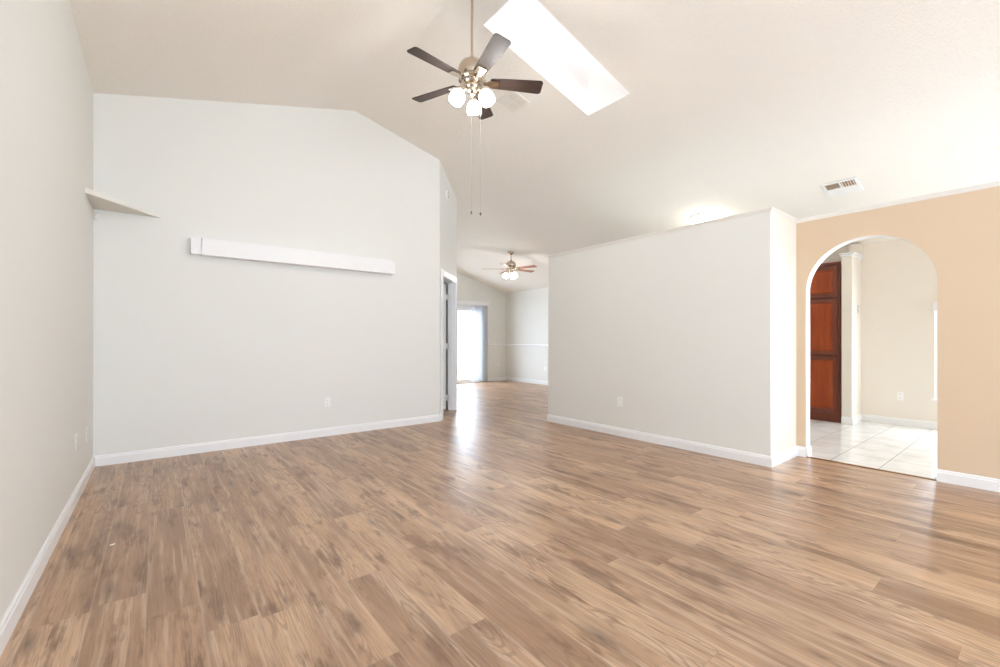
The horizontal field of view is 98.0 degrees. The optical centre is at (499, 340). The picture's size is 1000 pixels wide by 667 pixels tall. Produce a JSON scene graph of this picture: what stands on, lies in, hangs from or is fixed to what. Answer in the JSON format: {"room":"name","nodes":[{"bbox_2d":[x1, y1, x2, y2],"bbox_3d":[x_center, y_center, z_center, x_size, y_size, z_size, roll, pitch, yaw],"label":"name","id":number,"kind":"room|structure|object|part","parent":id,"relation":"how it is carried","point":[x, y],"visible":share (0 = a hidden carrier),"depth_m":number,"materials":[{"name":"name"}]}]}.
{"room":"empty living room","nodes":[
{"label":"empty living room","id":0,"kind":"room"},
{"bbox_2d":[0,0,92,620],"bbox_3d":[-0.847,-0.586,0.179,0.120,3.612,10.368,0,0,-38],"label":"wall","id":1,"kind":"structure","parent":0,"point":[46,92],"depth_m":2.32,"materials":[{"name":"white paint"}]},
{"bbox_2d":[0,456,94,656],"bbox_3d":[-0.793,1.168,0.221,0.016,0.104,10.128,0,0,-38],"label":"baseboard","id":2,"kind":"structure","parent":1,"relation":"attached to","point":[14,611],"depth_m":2.20,"materials":[{"name":"white wood"}]},
{"bbox_2d":[75,433,76,450],"bbox_3d":[-3.213,0.768,3.293,0.008,0.120,0.072,0,0,-38],"label":"power outlet","id":3,"kind":"object","parent":1,"relation":"attached to","point":[76,433],"visible":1,"depth_m":3.27,"materials":[{"name":"white plastic"}]},
{"bbox_2d":[85,187,160,217],"bbox_3d":[-3.539,-1.292,4.115,0.512,0.047,0.611,0,0,-38],"label":"corner shelf","id":4,"kind":"object","parent":1,"relation":"attached to","point":[100,201],"visible":1,"depth_m":4.09,"materials":[{"name":"beige paint"}]},
{"bbox_2d":[93,93,439,455],"bbox_3d":[-2.459,-0.917,5.430,3.838,4.274,0.120,0,0,-38],"label":"wall","id":5,"kind":"structure","parent":0,"point":[188,349],"depth_m":5.01,"materials":[{"name":"white paint"}]},
{"bbox_2d":[94,414,441,466],"bbox_3d":[-2.408,1.168,5.418,3.901,0.104,0.069,0,0,-38],"label":"baseboard","id":6,"kind":"structure","parent":5,"relation":"attached to","point":[132,456],"depth_m":5.00,"materials":[{"name":"white wood"}]},
{"bbox_2d":[190,237,394,274],"bbox_3d":[-2.386,-1.007,5.333,2.307,0.184,0.121,0,0,-38],"label":"shelf","id":7,"kind":"object","parent":5,"relation":"attached to","point":[206,247],"visible":1,"depth_m":5.14,"materials":[{"name":"white wood"}]},
{"bbox_2d":[324,397,329,406],"bbox_3d":[-2.206,0.788,5.547,0.072,0.120,0.008,0,0,-38],"label":"power outlet","id":8,"kind":"object","parent":5,"relation":"attached to","point":[326,400],"visible":1,"depth_m":5.54,"materials":[{"name":"white plastic"}]},
{"bbox_2d":[443,281,447,408],"bbox_3d":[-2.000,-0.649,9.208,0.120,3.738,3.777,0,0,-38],"label":"door","id":9,"kind":"structure","parent":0,"point":[443,281],"depth_m":7.79,"materials":[{"name":"white paint"}]},
{"bbox_2d":[440,162,456,413],"bbox_3d":[-0.903,-0.755,7.164,0.120,3.950,1.184,0,0,7],"label":"wall","id":10,"kind":"structure","parent":0,"point":[448,207],"depth_m":7.07,"materials":[{"name":"white paint"}]},
{"bbox_2d":[441,269,456,419],"bbox_3d":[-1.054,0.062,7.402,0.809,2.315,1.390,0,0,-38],"label":"door frame","id":11,"kind":"structure","parent":10,"relation":"in","point":[446,277],"depth_m":7.59,"materials":[{"name":"white wood"}]},
{"bbox_2d":[457,273,505,381],"bbox_3d":[-3.388,-0.917,10.596,9.003,4.274,0.120,0,0,-38],"label":"wall","id":12,"kind":"structure","parent":0,"point":[468,289],"depth_m":13.01,"materials":[{"name":"white paint"}]},
{"bbox_2d":[457,306,482,383],"bbox_3d":[-1.234,0.130,12.287,1.750,2.180,0.124,0,0,-38],"label":"door frame","id":13,"kind":"structure","parent":12,"relation":"in","point":[460,381],"depth_m":12.32,"materials":[{"name":"white"}]},
{"bbox_3d":[-0.909,0.140,12.516,0.855,2.100,0.035,0,0,-38],"label":"sash","id":14,"kind":"part","parent":13,"relation":"part of","materials":[{"name":"white glass"}]},
{"bbox_2d":[457,300,488,381],"bbox_3d":[-1.161,0.035,12.197,2.055,2.320,0.114,0,0,-38],"label":"vertical blind","id":15,"kind":"object","parent":12,"relation":"attached to","point":[479,309],"visible":0.83,"depth_m":12.59,"materials":[{"name":"white"}]},
{"bbox_2d":[0,380,999,666],"bbox_3d":[1.259,1.268,4.783,9.123,0.103,15.003,0,0,-38],"label":"floor","id":16,"kind":"structure","parent":0,"point":[494,532],"depth_m":2.45,"materials":[{"name":"brown wood"}]},
{"bbox_2d":[547,414,805,467],"bbox_3d":[3.160,1.168,6.505,3.766,0.104,3.139,0,0,-38],"label":"baseboard","id":17,"kind":"structure","parent":16,"relation":"on","point":[753,458],"depth_m":4.79,"materials":[{"name":"white wood"}]},
{"bbox_2d":[810,261,841,422],"bbox_3d":[4.900,0.025,6.946,0.483,2.390,0.999,0,0,-38],"label":"door","id":18,"kind":"structure","parent":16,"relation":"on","point":[826,284],"depth_m":6.54,"materials":[{"name":"brown wood"}]},
{"bbox_3d":[4.866,-0.880,6.616,0.016,0.354,0.338,0,0,-38],"label":"raised panel","id":19,"kind":"part","parent":18,"relation":"part of","materials":[{"name":"brown wood"}]},
{"bbox_3d":[4.866,-0.205,6.616,0.016,0.734,0.338,0,0,-38],"label":"raised panel","id":20,"kind":"part","parent":18,"relation":"part of","materials":[{"name":"brown wood"}]},
{"bbox_3d":[4.866,0.660,6.616,0.016,0.734,0.338,0,0,-38],"label":"raised panel","id":21,"kind":"part","parent":18,"relation":"part of","materials":[{"name":"brown wood"}]},
{"bbox_3d":[4.866,-0.880,6.615,0.020,0.470,0.454,0,0,-38],"label":"door","id":22,"kind":"part","parent":18,"relation":"part of","materials":[{"name":"brown wood"}]},
{"bbox_3d":[4.866,-0.205,6.615,0.020,0.850,0.454,0,0,-38],"label":"door","id":23,"kind":"part","parent":18,"relation":"part of","materials":[{"name":"brown wood"}]},
{"bbox_3d":[4.866,0.660,6.615,0.020,0.850,0.454,0,0,-38],"label":"door","id":24,"kind":"part","parent":18,"relation":"part of","materials":[{"name":"brown wood"}]},
{"bbox_2d":[806,456,936,480],"bbox_3d":[3.510,1.216,4.166,0.047,0.008,0.978,0,0,-38],"label":"trim","id":25,"kind":"structure","parent":16,"relation":"on","point":[806,456],"depth_m":4.11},
{"bbox_2d":[69,0,999,292],"bbox_3d":[1.259,-2.303,4.783,9.123,1.743,15.003,0,0,-38],"label":"ceiling","id":26,"kind":"structure","parent":0,"point":[732,107],"depth_m":4.41,"materials":[{"name":"white paint"}]},
{"bbox_2d":[407,0,542,215],"bbox_3d":[-0.247,-2.049,3.593,1.135,2.011,1.156,0,0,-38],"label":"ceiling fan","id":27,"kind":"object","parent":26,"relation":"hanging from","point":[471,72],"visible":1,"depth_m":3.57,"materials":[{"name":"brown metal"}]},
{"bbox_3d":[-0.561,-2.155,3.796,0.445,0.037,0.137,0,0,28],"label":"blade","id":28,"kind":"part","parent":27,"relation":"part of","materials":[{"name":"brown wood"}]},
{"bbox_3d":[-0.501,-2.155,3.363,0.445,0.037,0.137,0,0,-44],"label":"blade","id":29,"kind":"part","parent":27,"relation":"part of","materials":[{"name":"brown wood"}]},
{"bbox_3d":[-0.354,-2.001,3.569,0.133,0.136,0.126,0,0,-38],"label":"lamp shade","id":30,"kind":"part","parent":27,"relation":"part of","materials":[{"name":"white glass"}]},
{"bbox_3d":[-0.237,-1.575,3.621,0.001,0.960,0.002,0,0,-38],"label":"pull chain","id":31,"kind":"part","parent":27,"relation":"part of","materials":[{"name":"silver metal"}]},
{"bbox_3d":[-0.224,-2.001,3.753,0.129,0.136,0.129,0,0,-38],"label":"lamp shade","id":32,"kind":"part","parent":27,"relation":"part of","materials":[{"name":"white glass"}]},
{"bbox_3d":[-0.163,-1.577,3.621,0.001,0.985,0.002,0,0,-38],"label":"pull chain","id":33,"kind":"part","parent":27,"relation":"part of","materials":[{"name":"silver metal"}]},
{"bbox_3d":[-0.167,-2.155,3.988,0.137,0.037,0.445,0,0,10],"label":"blade","id":34,"kind":"part","parent":27,"relation":"part of","materials":[{"name":"brown wood"}]},
{"bbox_3d":[-0.108,-2.001,3.576,0.128,0.136,0.131,0,0,-38],"label":"lamp shade","id":35,"kind":"part","parent":27,"relation":"part of","materials":[{"name":"white glass"}]},
{"bbox_3d":[-0.070,-2.155,3.286,0.137,0.037,0.445,0,0,-26],"label":"blade","id":36,"kind":"part","parent":27,"relation":"part of","materials":[{"name":"wood"}]},
{"bbox_3d":[0.137,-2.155,3.672,0.445,0.037,0.137,0,0,-8],"label":"blade","id":37,"kind":"part","parent":27,"relation":"part of","materials":[{"name":"brown wood"}]},
{"bbox_2d":[497,91,529,112],"bbox_3d":[0.152,-2.756,5.005,0.263,0.076,0.290,0,0,-38],"label":"ceiling vent","id":38,"kind":"object","parent":26,"relation":"in","point":[513,101],"visible":0.94,"depth_m":5.00,"materials":[{"name":"white"}]},
{"bbox_2d":[499,251,536,278],"bbox_3d":[0.288,-1.689,9.833,1.268,0.617,1.328,0,0,-38],"label":"ceiling fan","id":39,"kind":"object","parent":26,"relation":"hanging from","point":[510,265],"visible":1,"depth_m":9.73,"materials":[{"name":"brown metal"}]},
{"bbox_3d":[0.576,-1.615,10.043,0.510,0.030,0.138,0,0,-36],"label":"blade","id":40,"kind":"part","parent":39,"relation":"part of","materials":[{"name":"brown wood"}]},
{"bbox_3d":[0.577,-1.615,9.567,0.510,0.030,0.138,0,0,36],"label":"blade","id":41,"kind":"part","parent":39,"relation":"part of","materials":[{"name":"brown wood"}]},
{"bbox_2d":[483,0,630,115],"bbox_3d":[0.605,-3.254,4.322,1.507,1.331,0.585,0,0,-38],"label":"window","id":42,"kind":"structure","parent":26,"relation":"attached to","point":[535,34],"depth_m":4.66,"materials":[{"name":"white glass"}]},
{"bbox_2d":[689,212,724,223],"bbox_3d":[3.236,-1.827,6.768,0.519,0.231,0.519,0,0,4],"label":"ceiling light","id":43,"kind":"object","parent":26,"relation":"attached to","point":[704,216],"visible":0.31,"depth_m":6.57,"materials":[{"name":"white plastic"}]},
{"bbox_2d":[820,177,863,197],"bbox_3d":[4.234,-1.891,5.376,0.336,0.094,0.360,0,0,-38],"label":"ceiling vent","id":44,"kind":"object","parent":26,"relation":"in","point":[850,185],"visible":1,"depth_m":5.36,"materials":[{"name":"white metal"}]},
{"bbox_2d":[548,212,774,455],"bbox_3d":[1.717,-0.029,5.416,0.120,2.497,3.034,0,0,-38],"label":"wall partition","id":45,"kind":"structure","parent":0,"point":[679,326],"depth_m":4.99,"materials":[{"name":"white paint"}]},
{"bbox_2d":[617,397,621,405],"bbox_3d":[1.529,0.780,5.551,0.008,0.120,0.072,0,0,-38],"label":"power outlet","id":46,"kind":"object","parent":45,"relation":"attached to","point":[619,399],"visible":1,"depth_m":5.55,"materials":[{"name":"white plastic"}]},
{"bbox_2d":[506,239,936,421],"bbox_3d":[4.798,-0.121,7.566,0.120,2.681,15.003,0,0,-38],"label":"wall","id":47,"kind":"structure","parent":0,"point":[899,280],"depth_m":6.36,"materials":[{"name":"beige paint"}]},
{"bbox_2d":[485,377,547,384],"bbox_3d":[1.606,1.168,10.866,0.818,0.104,5.630,0,0,-38],"label":"baseboard","id":48,"kind":"structure","parent":47,"relation":"attached to","point":[496,378],"depth_m":12.83,"materials":[{"name":"white wood"}]},
{"bbox_2d":[488,344,547,346],"bbox_3d":[1.657,0.140,10.906,0.688,0.070,5.630,0,0,-38],"label":"chair rail","id":49,"kind":"object","parent":47,"relation":"attached to","point":[525,345],"visible":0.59,"depth_m":12.66,"materials":[{"name":"white wood"}]},
{"bbox_2d":[841,414,936,429],"bbox_3d":[7.162,1.168,4.052,0.507,0.104,6.315,0,0,-38],"label":"baseboard","id":50,"kind":"structure","parent":47,"relation":"attached to","point":[862,417],"depth_m":6.29,"materials":[{"name":"white wood"}]},
{"bbox_2d":[897,392,903,400],"bbox_3d":[5.755,0.800,6.244,0.008,0.120,0.072,0,0,-38],"label":"power outlet","id":51,"kind":"object","parent":47,"relation":"attached to","point":[900,395],"visible":1,"depth_m":6.24,"materials":[{"name":"white plastic"}]},
{"bbox_2d":[931,311,936,401],"bbox_3d":[6.586,0.168,5.243,0.120,1.335,1.960,0,0,-38],"label":"window","id":52,"kind":"structure","parent":47,"relation":"in","point":[935,399],"depth_m":5.98,"materials":[{"name":"white"}]},
{"bbox_2d":[933,302,936,317],"bbox_3d":[6.548,-0.415,5.202,0.049,0.210,1.942,0,0,-38],"label":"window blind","id":53,"kind":"object","parent":52,"relation":"attached to","point":[934,303],"visible":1,"depth_m":5.93,"materials":[{"name":"white"}]},
{"bbox_3d":[6.610,0.150,5.261,0.060,1.300,1.900,0,0,-38],"label":"frame","id":54,"kind":"part","parent":52,"relation":"part of","materials":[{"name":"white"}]},
{"bbox_2d":[775,214,795,453],"bbox_3d":[2.934,-0.029,4.520,0.686,2.497,0.120,0,0,-38],"label":"wall","id":55,"kind":"structure","parent":0,"point":[785,229],"depth_m":4.42,"materials":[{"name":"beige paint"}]},
{"bbox_2d":[842,256,860,416],"bbox_3d":[5.254,-0.004,6.492,0.491,2.447,0.120,0,0,-38],"label":"column","id":56,"kind":"structure","parent":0,"point":[851,265],"depth_m":6.36,"materials":[{"name":"beige paint"}]},
{"bbox_2d":[838,252,863,259],"bbox_3d":[5.241,-1.252,6.475,0.531,0.050,0.190,0,0,-38],"label":"cap","id":57,"kind":"object","parent":56,"relation":"on","point":[859,256],"visible":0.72,"depth_m":6.35,"materials":[{"name":"white"}]},
{"bbox_2d":[849,243,862,254],"bbox_3d":[5.407,-1.368,6.599,0.118,0.182,0.140,0,0,-38],"label":"wall","id":58,"kind":"structure","parent":0,"point":[858,248],"depth_m":6.56,"materials":[{"name":"beige paint"}]},
{"bbox_2d":[796,186,999,478],"bbox_3d":[5.073,-0.029,2.258,0.120,2.497,6.079,0,0,-38],"label":"wall","id":59,"kind":"structure","parent":0,"point":[959,233],"depth_m":3.69,"materials":[{"name":"beige paint"}]},
{"bbox_2d":[546,181,999,257],"bbox_3d":[5.008,-1.262,4.151,3.772,0.038,9.134,0,0,-38],"label":"trim ledge","id":60,"kind":"object","parent":59,"relation":"attached to","point":[996,183],"visible":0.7,"depth_m":4.34,"materials":[{"name":"white"}]},
{"bbox_2d":[806,446,811,456],"bbox_3d":[3.253,1.168,4.571,0.121,0.104,0.012,0,0,-38],"label":"baseboard reveal","id":61,"kind":"structure","parent":59,"relation":"attached to","point":[809,448],"depth_m":4.56,"materials":[{"name":"white wood"}]},
{"bbox_2d":[806,235,937,468],"bbox_3d":[3.550,0.110,4.198,0.117,2.221,0.978,0,0,-38],"label":"trim","id":62,"kind":"structure","parent":59,"relation":"attached to","point":[832,250],"depth_m":4.55,"materials":[{"name":"white paint"}]},
{"bbox_2d":[937,469,999,491],"bbox_3d":[5.346,1.168,1.800,0.016,0.104,5.020,0,0,-38],"label":"baseboard","id":63,"kind":"structure","parent":59,"relation":"attached to","point":[963,479],"depth_m":3.62,"materials":[{"name":"white wood"}]},
{"label":"outside","id":64,"kind":"structure","parent":0,"visible":0},
{"bbox_2d":[458,374,471,379],"bbox_3d":[-2.064,1.290,13.545,5.500,0.100,2.880,0,0,-38],"label":"ground","id":65,"kind":"structure","parent":64,"point":[460,376],"depth_m":14.95,"materials":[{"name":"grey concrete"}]}
]}

